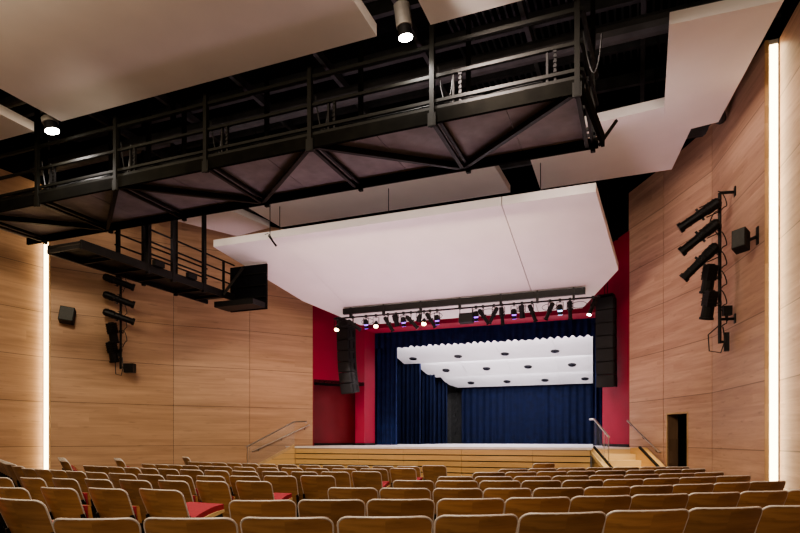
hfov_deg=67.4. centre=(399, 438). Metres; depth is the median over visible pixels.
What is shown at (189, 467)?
seat
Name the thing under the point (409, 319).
spotlight
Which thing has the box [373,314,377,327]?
spotlight
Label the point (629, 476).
seat
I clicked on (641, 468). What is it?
seat
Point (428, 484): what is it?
seat
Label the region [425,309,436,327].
spotlight
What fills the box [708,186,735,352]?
pipe
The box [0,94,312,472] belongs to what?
wall
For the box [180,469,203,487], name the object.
seat
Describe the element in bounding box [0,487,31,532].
seat
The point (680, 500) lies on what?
seat
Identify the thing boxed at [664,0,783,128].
acoustic baffle
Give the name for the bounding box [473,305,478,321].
spotlight
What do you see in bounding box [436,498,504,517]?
seat
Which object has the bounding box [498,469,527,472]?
seat
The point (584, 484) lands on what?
seat
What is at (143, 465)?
seat
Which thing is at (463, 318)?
grille
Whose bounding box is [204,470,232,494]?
seat
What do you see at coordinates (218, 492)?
seat
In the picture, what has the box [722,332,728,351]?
junction box
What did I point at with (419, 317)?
spotlight
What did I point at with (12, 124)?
acoustic baffle
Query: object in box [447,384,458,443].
wall
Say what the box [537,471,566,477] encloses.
seat
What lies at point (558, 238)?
reflector
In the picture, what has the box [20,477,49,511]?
seat
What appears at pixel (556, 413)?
curtain
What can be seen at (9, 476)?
seat
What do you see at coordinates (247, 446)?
guard
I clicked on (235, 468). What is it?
seat
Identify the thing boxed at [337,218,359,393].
speaker
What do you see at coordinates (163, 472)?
seat
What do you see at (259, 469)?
seat
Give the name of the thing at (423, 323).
spotlight
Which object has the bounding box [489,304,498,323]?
spotlight
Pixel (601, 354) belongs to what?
grille
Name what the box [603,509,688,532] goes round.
seat
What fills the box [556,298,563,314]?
spotlight
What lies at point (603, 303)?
grille
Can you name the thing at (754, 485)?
seat
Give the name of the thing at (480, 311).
spotlight
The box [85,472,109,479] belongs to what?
seat
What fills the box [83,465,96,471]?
seat
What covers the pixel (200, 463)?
seat
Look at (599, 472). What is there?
seat
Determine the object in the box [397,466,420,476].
seat
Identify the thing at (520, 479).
seat
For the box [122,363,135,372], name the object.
junction box
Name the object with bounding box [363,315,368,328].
spotlight
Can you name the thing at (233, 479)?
seat
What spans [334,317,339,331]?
spotlight
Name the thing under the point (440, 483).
seat
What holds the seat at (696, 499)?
on the floor
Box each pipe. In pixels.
[115,277,126,375]
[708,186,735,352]
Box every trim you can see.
[49,241,50,469]
[765,40,768,480]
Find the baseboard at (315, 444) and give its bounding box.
[314,443,628,446]
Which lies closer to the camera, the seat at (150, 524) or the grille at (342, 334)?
the seat at (150, 524)
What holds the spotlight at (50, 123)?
hanging from the ceiling at (630, 29)
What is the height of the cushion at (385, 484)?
0.145 m
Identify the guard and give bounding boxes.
[246,421,306,462]
[589,418,612,467]
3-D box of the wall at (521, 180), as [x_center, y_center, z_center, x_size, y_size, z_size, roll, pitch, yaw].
[2.348,-3.925,21.311,10.950,11.350,2.650,0,0,22]
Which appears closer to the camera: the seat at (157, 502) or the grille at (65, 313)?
the seat at (157, 502)
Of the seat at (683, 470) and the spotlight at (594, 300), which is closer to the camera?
the seat at (683, 470)
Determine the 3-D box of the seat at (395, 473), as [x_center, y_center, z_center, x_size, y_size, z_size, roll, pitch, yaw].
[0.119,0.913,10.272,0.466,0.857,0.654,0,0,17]
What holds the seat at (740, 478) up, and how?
on the floor
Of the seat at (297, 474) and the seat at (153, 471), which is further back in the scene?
the seat at (153, 471)
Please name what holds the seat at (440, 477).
on the floor
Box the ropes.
[451,386,461,443]
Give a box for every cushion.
[83,493,87,504]
[83,505,87,517]
[132,506,136,518]
[186,502,223,517]
[274,493,291,499]
[382,481,389,487]
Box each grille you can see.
[58,306,73,319]
[337,319,347,328]
[337,329,347,339]
[337,340,347,349]
[337,351,347,360]
[338,362,348,371]
[339,373,349,382]
[340,384,351,393]
[459,314,471,322]
[596,296,612,309]
[596,309,612,322]
[596,322,612,334]
[596,335,612,347]
[596,349,612,360]
[596,362,612,373]
[597,375,612,386]
[732,227,743,247]
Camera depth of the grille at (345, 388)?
21.78 m
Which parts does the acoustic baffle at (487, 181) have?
panel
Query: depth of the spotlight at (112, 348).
18.32 m
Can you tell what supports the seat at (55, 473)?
on the floor
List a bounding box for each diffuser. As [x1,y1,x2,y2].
[44,244,47,289]
[44,290,47,392]
[44,393,47,468]
[770,43,777,205]
[770,205,777,365]
[770,366,777,480]
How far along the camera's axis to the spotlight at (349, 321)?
20.16 m
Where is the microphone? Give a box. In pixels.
[265,233,276,246]
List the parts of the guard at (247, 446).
rail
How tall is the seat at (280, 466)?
0.857 m
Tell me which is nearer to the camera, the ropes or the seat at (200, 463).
the seat at (200, 463)
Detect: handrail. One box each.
[252,424,309,451]
[627,420,660,452]
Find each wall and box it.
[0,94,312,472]
[312,165,629,240]
[313,231,628,443]
[313,379,354,445]
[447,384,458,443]
[629,0,799,490]
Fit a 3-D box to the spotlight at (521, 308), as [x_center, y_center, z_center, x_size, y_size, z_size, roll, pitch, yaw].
[3.687,-3.889,18.124,0.220,0.502,0.288,0,0,22]
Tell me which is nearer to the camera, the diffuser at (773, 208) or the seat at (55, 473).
the seat at (55, 473)
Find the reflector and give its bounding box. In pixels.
[213,163,617,324]
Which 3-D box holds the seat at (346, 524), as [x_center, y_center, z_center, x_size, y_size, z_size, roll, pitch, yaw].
[-0.092,0.886,3.701,0.586,0.857,0.329,0,0,-2]
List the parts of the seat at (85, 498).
backrest, seat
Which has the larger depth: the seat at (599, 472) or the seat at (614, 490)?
the seat at (599, 472)
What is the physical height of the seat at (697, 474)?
0.857 m
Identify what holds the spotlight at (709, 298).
attached to the pipe at (720, 327)
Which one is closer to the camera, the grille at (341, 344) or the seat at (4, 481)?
the seat at (4, 481)
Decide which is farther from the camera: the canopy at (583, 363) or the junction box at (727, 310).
the canopy at (583, 363)
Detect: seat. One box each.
[0,462,9,477]
[0,477,14,532]
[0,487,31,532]
[0,498,53,532]
[2,463,12,477]
[5,464,17,486]
[11,466,24,487]
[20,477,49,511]
[21,468,37,477]
[34,469,54,487]
[41,487,92,519]
[50,470,68,478]
[52,478,92,510]
[53,517,141,532]
[60,461,78,470]
[66,470,88,492]
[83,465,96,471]
[84,478,113,517]
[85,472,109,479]
[88,487,144,532]
[94,466,110,480]
[108,466,125,473]
[109,473,143,522]
[115,460,125,467]
[119,479,152,520]
[124,467,141,479]
[138,474,164,488]
[139,488,224,517]
[140,468,159,474]
[141,464,155,468]
[143,517,238,532]
[155,464,168,469]
[158,468,179,479]
[158,480,197,501]
[166,475,200,501]
[168,465,182,474]
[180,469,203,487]
[182,457,190,464]
[182,465,198,469]
[188,462,199,465]
[196,475,231,501]
[196,480,235,517]
[198,466,214,475]
[199,462,212,465]
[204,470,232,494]
[212,462,226,465]
[213,466,232,475]
[227,463,242,469]
[229,475,260,499]
[229,500,296,532]
[232,470,258,476]
[234,467,255,471]
[236,480,292,499]
[240,517,333,532]
[242,463,258,472]
[257,467,278,480]
[260,464,277,468]
[262,471,287,479]
[264,475,298,516]
[278,464,297,470]
[281,468,303,475]
[291,471,317,500]
[298,499,365,532]
[299,465,320,471]
[300,475,335,499]
[306,468,329,474]
[321,471,350,487]
[323,465,344,471]
[328,487,378,515]
[332,468,356,487]
[337,516,432,532]
[347,465,369,470]
[352,471,389,498]
[360,468,388,480]
[366,499,434,523]
[372,466,393,487]
[379,488,430,498]
[390,468,421,487]
[392,480,434,527]
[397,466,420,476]
[422,465,446,484]
[433,488,482,520]
[433,514,517,532]
[435,480,478,488]
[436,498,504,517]
[437,476,473,480]
[472,472,504,478]
[474,476,512,487]
[479,480,520,490]
[483,488,531,501]
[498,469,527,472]
[504,496,570,519]
[505,471,536,478]
[513,476,551,482]
[517,511,605,532]
[521,480,561,496]
[528,468,556,472]
[532,463,554,467]
[532,487,583,499]
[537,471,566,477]
[552,475,588,484]
[557,468,585,471]
[561,479,602,488]
[567,471,595,475]
[569,495,631,513]
[584,486,630,495]
[586,467,611,471]
[589,475,623,480]
[595,470,625,475]
[603,479,642,486]
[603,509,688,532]
[612,467,638,470]
[624,474,658,479]
[626,470,654,474]
[629,493,688,509]
[630,485,672,496]
[639,467,665,469]
[643,477,679,484]
[655,469,681,474]
[659,473,694,477]
[666,467,689,469]
[672,483,713,494]
[679,476,716,483]
[682,469,705,472]
[684,506,762,532]
[686,492,739,510]
[695,472,723,476]
[713,482,749,492]
[716,475,750,482]
[737,490,787,507]
[748,480,785,490]
[755,505,799,532]
[784,489,799,504]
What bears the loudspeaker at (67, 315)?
attached to the wall at (240, 378)
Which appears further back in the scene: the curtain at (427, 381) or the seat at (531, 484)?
the curtain at (427, 381)
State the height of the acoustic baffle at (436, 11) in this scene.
3.050 m
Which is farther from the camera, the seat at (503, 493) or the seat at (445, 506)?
the seat at (503, 493)
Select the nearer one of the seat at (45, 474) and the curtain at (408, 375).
the seat at (45, 474)
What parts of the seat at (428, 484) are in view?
backrest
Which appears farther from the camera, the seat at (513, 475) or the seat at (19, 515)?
the seat at (513, 475)
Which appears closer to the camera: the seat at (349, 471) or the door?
the seat at (349, 471)
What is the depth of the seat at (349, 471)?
10.04 m
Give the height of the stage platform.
1.380 m
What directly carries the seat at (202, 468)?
on the floor
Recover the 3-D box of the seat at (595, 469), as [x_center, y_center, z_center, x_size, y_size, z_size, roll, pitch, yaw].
[3.221,0.886,9.849,0.486,0.857,0.329,0,0,-11]
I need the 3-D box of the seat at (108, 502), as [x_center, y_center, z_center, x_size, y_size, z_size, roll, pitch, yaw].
[-2.740,0.890,5.778,0.516,0.857,0.329,0,0,24]
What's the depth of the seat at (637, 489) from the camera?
5.95 m
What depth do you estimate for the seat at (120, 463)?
12.16 m
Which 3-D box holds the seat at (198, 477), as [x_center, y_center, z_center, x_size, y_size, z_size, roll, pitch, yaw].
[-2.443,0.904,7.919,0.456,0.857,0.329,0,0,21]
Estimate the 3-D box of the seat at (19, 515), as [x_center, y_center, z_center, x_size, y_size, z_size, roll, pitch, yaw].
[-2.889,0.883,4.697,0.595,0.857,0.329,0,0,25]
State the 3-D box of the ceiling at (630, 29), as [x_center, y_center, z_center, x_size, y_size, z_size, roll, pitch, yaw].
[-1.345,-8.341,15.595,30.000,2.718,36.000,0,0,22]
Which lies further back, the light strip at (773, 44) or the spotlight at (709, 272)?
the spotlight at (709, 272)
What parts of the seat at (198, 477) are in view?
backrest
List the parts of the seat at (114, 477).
backrest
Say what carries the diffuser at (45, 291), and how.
attached to the light strip at (46, 256)
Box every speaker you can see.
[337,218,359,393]
[595,179,617,387]
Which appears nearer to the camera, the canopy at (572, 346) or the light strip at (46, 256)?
the light strip at (46, 256)
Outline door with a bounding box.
[666,412,687,466]
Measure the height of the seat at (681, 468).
0.857 m
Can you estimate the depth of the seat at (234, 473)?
9.09 m
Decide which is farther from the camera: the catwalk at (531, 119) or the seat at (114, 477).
the catwalk at (531, 119)
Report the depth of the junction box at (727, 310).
12.81 m
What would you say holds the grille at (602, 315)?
attached to the speaker at (606, 306)
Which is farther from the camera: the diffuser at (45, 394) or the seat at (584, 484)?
the diffuser at (45, 394)
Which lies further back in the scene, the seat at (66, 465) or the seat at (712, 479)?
the seat at (66, 465)
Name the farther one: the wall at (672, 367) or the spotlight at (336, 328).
the spotlight at (336, 328)
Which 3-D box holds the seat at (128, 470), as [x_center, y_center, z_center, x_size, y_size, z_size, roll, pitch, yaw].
[-4.554,0.913,10.380,0.456,0.857,0.329,0,0,33]
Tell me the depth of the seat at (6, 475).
11.39 m
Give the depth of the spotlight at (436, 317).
19.07 m
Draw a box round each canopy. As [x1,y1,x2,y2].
[397,335,592,363]
[421,355,592,376]
[441,371,592,387]
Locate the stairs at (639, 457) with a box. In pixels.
[590,446,664,468]
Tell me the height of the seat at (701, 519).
0.857 m
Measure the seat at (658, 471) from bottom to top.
0.857 m
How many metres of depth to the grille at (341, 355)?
21.66 m
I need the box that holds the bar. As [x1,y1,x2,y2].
[333,287,599,326]
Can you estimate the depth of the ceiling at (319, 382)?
22.62 m
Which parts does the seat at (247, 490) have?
backrest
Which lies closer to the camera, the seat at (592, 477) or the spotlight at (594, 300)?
the seat at (592, 477)
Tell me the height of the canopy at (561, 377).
0.620 m
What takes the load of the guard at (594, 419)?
on the stairs at (639, 457)
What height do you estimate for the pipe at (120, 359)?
3.513 m
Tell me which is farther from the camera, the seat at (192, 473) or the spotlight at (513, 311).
the spotlight at (513, 311)
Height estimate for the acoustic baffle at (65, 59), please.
3.000 m
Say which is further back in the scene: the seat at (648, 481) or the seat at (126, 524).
the seat at (648, 481)
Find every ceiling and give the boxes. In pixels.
[0,0,781,229]
[314,379,363,385]
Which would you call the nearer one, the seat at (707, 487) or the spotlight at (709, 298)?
the seat at (707, 487)
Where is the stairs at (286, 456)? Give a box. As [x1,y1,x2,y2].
[258,444,294,469]
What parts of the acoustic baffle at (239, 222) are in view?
panel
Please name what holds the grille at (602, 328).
attached to the speaker at (606, 306)
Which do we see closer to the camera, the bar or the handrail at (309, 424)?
the bar
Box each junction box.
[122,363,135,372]
[722,305,732,320]
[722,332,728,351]
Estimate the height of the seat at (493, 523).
0.857 m
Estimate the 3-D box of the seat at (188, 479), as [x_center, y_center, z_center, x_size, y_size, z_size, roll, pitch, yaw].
[-2.883,0.903,8.018,0.456,0.857,0.329,0,0,26]
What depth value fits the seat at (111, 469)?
10.48 m
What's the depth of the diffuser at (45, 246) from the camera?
17.68 m
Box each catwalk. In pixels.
[0,0,617,244]
[47,91,267,311]
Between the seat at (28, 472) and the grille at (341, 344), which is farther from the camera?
the grille at (341, 344)
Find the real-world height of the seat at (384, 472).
0.857 m
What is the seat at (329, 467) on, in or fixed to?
on the floor
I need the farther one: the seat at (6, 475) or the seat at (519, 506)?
the seat at (6, 475)
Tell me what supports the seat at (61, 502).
on the floor
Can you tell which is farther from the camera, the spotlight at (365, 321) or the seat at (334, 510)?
the spotlight at (365, 321)
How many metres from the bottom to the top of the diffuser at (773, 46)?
3.013 m
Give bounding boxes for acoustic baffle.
[0,0,376,121]
[0,104,33,139]
[178,116,269,235]
[249,85,509,226]
[418,0,520,24]
[531,0,690,188]
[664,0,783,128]
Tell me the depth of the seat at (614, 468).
9.82 m
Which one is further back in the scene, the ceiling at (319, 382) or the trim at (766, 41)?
the ceiling at (319, 382)
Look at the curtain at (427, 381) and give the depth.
29.26 m
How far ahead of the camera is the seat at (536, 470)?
9.39 m
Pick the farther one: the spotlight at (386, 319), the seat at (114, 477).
the spotlight at (386, 319)
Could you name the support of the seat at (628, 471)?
on the floor
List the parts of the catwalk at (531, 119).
deck plate, deck plate, post, post, deck plate, deck plate, post, post plate, post, deck plate, deck plate, post, post plate, post, deck plate, deck plate, post, rail, rail, rail, toe rail, post plate, post, deck plate, post, deck plate, deck plate, post plate, post, post, deck plate, deck plate, post plate, post, rail, rail, rail, post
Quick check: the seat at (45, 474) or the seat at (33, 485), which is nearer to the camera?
the seat at (33, 485)
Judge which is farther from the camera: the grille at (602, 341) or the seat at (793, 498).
the grille at (602, 341)
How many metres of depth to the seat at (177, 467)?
11.46 m
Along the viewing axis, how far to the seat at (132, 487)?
6.96 m
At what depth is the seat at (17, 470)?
10.06 m
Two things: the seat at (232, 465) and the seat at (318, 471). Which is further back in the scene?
the seat at (232, 465)
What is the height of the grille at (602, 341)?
0.350 m
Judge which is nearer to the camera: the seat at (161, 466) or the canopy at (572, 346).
the seat at (161, 466)
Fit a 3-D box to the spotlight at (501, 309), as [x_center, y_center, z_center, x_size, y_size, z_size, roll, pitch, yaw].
[3.126,-3.808,18.360,0.189,0.665,0.272,0,0,22]
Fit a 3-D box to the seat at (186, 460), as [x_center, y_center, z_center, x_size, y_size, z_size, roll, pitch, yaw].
[-4.906,0.854,14.029,0.329,0.857,0.496,0,0,-35]
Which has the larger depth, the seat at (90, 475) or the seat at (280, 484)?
the seat at (90, 475)
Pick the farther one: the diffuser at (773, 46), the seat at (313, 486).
the diffuser at (773, 46)
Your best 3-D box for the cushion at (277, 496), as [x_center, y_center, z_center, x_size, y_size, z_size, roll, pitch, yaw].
[-1.551,0.730,7.155,0.399,0.145,0.400,0,0,17]
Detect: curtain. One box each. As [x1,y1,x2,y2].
[375,318,595,348]
[375,347,396,444]
[397,358,420,443]
[421,370,434,443]
[435,377,446,443]
[462,383,592,443]
[593,335,601,445]
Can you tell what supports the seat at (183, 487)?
on the floor
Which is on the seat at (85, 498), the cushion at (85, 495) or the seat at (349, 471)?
the cushion at (85, 495)
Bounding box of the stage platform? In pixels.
[285,444,637,479]
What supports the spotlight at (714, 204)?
attached to the pipe at (720, 327)
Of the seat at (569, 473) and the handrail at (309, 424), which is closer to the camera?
the seat at (569, 473)
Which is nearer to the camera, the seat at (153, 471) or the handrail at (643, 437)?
the seat at (153, 471)
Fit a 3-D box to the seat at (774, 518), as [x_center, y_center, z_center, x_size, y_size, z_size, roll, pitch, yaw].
[2.778,0.886,4.303,0.576,0.857,0.329,0,0,-7]
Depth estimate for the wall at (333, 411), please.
23.42 m
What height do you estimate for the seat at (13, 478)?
0.857 m
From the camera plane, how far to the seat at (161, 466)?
11.70 m
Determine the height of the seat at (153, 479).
0.857 m
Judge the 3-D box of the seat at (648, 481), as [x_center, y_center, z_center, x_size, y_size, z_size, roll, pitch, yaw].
[3.072,0.886,7.205,0.546,0.857,0.329,0,0,-16]
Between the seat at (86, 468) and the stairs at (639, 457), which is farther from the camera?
the stairs at (639, 457)
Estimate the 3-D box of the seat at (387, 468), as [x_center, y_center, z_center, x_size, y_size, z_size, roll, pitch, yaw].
[-0.275,0.929,11.265,0.466,0.857,0.329,0,0,23]
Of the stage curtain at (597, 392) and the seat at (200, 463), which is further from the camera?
the stage curtain at (597, 392)
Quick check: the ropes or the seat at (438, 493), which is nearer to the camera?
the seat at (438, 493)
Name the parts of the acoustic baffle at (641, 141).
panel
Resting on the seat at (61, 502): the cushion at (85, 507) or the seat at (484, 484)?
the cushion at (85, 507)
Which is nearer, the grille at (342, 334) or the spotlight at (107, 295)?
the spotlight at (107, 295)
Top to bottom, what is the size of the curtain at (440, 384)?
3.840 m
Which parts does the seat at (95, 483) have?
leg, backrest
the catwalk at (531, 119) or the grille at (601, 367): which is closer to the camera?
the catwalk at (531, 119)
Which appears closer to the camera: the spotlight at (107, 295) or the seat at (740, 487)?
the seat at (740, 487)
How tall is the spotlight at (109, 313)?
0.446 m
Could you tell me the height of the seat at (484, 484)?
0.857 m
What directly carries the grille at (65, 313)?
attached to the loudspeaker at (67, 315)
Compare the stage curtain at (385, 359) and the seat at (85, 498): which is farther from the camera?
the stage curtain at (385, 359)
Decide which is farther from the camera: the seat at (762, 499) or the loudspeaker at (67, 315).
the loudspeaker at (67, 315)
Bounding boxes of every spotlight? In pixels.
[41,114,59,134]
[102,273,135,290]
[102,291,134,307]
[102,308,134,324]
[105,322,122,342]
[105,341,122,362]
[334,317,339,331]
[347,316,361,331]
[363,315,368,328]
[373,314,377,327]
[383,313,394,331]
[392,312,399,326]
[394,0,412,41]
[401,312,405,326]
[405,311,418,329]
[416,310,421,321]
[421,310,426,325]
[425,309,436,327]
[434,309,439,324]
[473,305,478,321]
[478,305,488,324]
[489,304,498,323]
[499,303,504,325]
[511,302,516,318]
[518,302,525,317]
[528,301,537,321]
[544,299,554,320]
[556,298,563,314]
[567,298,572,319]
[587,296,596,315]
[676,198,721,232]
[678,219,721,255]
[679,243,721,281]
[699,264,721,293]
[699,290,721,319]
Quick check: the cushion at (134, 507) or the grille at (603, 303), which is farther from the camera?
the grille at (603, 303)
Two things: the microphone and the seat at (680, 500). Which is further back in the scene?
the microphone
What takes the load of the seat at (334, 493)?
on the floor
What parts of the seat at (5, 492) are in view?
leg, backrest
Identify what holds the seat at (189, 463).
on the floor
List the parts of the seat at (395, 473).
backrest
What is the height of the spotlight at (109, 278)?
0.446 m
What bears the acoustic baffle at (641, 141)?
hanging from the ceiling at (630, 29)
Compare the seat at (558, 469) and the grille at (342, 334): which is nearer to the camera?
the seat at (558, 469)
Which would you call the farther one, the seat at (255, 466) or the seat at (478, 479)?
the seat at (255, 466)
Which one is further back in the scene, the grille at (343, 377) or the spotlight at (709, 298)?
the grille at (343, 377)
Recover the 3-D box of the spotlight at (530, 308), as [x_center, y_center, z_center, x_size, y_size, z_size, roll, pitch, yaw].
[3.988,-3.821,18.012,0.330,0.638,0.187,0,0,-7]
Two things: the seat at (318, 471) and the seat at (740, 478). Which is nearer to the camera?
the seat at (740, 478)
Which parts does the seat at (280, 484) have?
backrest, leg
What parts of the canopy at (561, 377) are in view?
panel, panel, panel, panel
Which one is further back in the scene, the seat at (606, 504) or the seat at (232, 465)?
the seat at (232, 465)
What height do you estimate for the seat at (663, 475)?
0.857 m
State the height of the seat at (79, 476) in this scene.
0.857 m
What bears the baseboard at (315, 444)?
attached to the wall at (615, 400)
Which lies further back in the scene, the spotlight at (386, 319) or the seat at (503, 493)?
the spotlight at (386, 319)
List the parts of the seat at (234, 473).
backrest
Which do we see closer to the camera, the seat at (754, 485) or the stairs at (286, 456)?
the seat at (754, 485)
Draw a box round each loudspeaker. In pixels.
[58,305,75,324]
[458,308,473,323]
[731,226,758,254]
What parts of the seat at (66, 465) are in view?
backrest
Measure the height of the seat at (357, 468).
0.857 m
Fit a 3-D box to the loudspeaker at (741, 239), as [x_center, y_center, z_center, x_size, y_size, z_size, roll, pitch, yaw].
[6.708,-3.864,11.650,0.429,0.491,0.437,0,0,-39]
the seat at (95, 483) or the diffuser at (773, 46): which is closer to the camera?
the seat at (95, 483)
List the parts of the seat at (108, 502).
backrest, leg, seat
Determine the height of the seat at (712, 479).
0.857 m
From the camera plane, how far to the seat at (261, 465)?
12.01 m
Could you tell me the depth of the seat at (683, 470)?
9.23 m
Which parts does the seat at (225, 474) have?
backrest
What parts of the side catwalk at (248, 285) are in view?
hanger post, hanger post, hanger post, rail, rail, hanger post, hanger post, rail, rail, rail, hanger post, post, rail, rail, panel, rail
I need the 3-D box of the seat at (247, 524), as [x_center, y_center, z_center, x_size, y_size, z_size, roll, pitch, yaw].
[-0.675,0.886,3.664,0.566,0.857,0.329,0,0,1]
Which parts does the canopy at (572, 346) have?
panel, panel, panel, panel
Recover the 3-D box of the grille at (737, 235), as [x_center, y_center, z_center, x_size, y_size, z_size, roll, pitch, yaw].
[6.544,-3.894,11.611,0.124,0.389,0.261,0,0,-39]
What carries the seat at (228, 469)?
on the floor
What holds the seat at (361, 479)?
on the floor
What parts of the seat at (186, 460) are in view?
backrest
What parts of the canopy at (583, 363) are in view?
panel, panel, panel, panel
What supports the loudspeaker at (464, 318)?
hanging from the bar
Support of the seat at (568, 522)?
on the floor
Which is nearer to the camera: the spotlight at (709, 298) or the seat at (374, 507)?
the seat at (374, 507)
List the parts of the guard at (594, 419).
rail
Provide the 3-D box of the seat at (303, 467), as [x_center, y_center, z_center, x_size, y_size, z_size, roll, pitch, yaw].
[-1.710,0.928,11.727,0.526,0.857,0.329,0,0,29]
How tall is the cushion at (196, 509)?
0.145 m
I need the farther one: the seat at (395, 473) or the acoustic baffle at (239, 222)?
the acoustic baffle at (239, 222)
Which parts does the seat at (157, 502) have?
backrest, seat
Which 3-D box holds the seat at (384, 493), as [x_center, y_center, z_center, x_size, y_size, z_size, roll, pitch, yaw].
[0.056,0.886,5.764,0.496,0.857,0.329,0,0,7]
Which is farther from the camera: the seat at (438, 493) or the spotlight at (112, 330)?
the spotlight at (112, 330)
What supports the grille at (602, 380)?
attached to the speaker at (606, 306)
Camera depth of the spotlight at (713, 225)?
12.83 m
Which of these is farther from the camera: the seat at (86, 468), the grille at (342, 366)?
the grille at (342, 366)
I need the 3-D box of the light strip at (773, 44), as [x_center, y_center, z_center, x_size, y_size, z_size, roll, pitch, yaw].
[7.011,-2.875,11.259,0.160,9.250,0.038,0,0,22]
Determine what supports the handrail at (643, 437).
attached to the wall at (672, 367)
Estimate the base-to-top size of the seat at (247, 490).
0.857 m
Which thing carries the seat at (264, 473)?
on the floor
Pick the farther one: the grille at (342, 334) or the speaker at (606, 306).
the grille at (342, 334)
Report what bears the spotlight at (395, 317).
hanging from the bar
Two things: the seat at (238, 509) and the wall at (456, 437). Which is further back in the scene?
the wall at (456, 437)
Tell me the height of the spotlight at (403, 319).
0.491 m
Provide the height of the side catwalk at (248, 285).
5.650 m
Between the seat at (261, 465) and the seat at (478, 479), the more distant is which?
the seat at (261, 465)
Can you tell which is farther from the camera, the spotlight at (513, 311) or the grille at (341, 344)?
the grille at (341, 344)
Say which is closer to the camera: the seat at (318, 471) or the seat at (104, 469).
the seat at (318, 471)
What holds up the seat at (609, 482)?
on the floor
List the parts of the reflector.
panel, panel, panel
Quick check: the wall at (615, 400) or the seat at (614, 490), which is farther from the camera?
the wall at (615, 400)
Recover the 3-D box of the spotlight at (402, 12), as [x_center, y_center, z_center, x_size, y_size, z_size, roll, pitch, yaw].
[0.050,-8.017,9.631,0.292,3.166,0.302,0,0,22]
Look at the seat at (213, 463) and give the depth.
12.78 m
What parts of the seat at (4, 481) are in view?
backrest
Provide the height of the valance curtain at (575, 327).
1.090 m
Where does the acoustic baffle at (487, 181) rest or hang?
hanging from the ceiling at (630, 29)
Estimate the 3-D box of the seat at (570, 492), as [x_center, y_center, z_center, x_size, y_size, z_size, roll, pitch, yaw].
[1.504,0.886,5.809,0.516,0.857,0.329,0,0,-7]
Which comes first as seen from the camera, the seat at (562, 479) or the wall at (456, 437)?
the seat at (562, 479)
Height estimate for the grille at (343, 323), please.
0.335 m
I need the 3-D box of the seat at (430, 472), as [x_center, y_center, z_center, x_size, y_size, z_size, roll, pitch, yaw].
[0.656,0.912,11.122,0.476,0.857,0.329,0,0,20]
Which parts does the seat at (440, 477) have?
backrest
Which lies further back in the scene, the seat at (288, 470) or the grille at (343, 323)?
the grille at (343, 323)
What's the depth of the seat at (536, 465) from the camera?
11.11 m
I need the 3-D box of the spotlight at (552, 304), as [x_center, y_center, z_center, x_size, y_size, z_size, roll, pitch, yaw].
[4.430,-3.835,17.835,0.372,0.609,0.187,0,0,43]
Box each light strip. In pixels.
[44,242,48,469]
[769,38,778,480]
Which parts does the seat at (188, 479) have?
backrest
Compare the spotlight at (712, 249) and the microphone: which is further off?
the microphone
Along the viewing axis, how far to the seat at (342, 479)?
8.95 m
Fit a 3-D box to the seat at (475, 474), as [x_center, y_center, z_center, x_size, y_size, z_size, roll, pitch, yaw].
[1.224,0.886,8.447,0.486,0.857,0.329,0,0,-10]
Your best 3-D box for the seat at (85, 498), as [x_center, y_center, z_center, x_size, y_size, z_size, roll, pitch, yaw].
[-3.981,0.896,7.281,0.476,0.857,0.329,0,0,27]
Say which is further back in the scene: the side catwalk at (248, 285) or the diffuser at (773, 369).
the side catwalk at (248, 285)
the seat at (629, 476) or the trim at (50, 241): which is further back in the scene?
the trim at (50, 241)
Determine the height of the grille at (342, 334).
0.335 m
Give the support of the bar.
hanging from the reflector

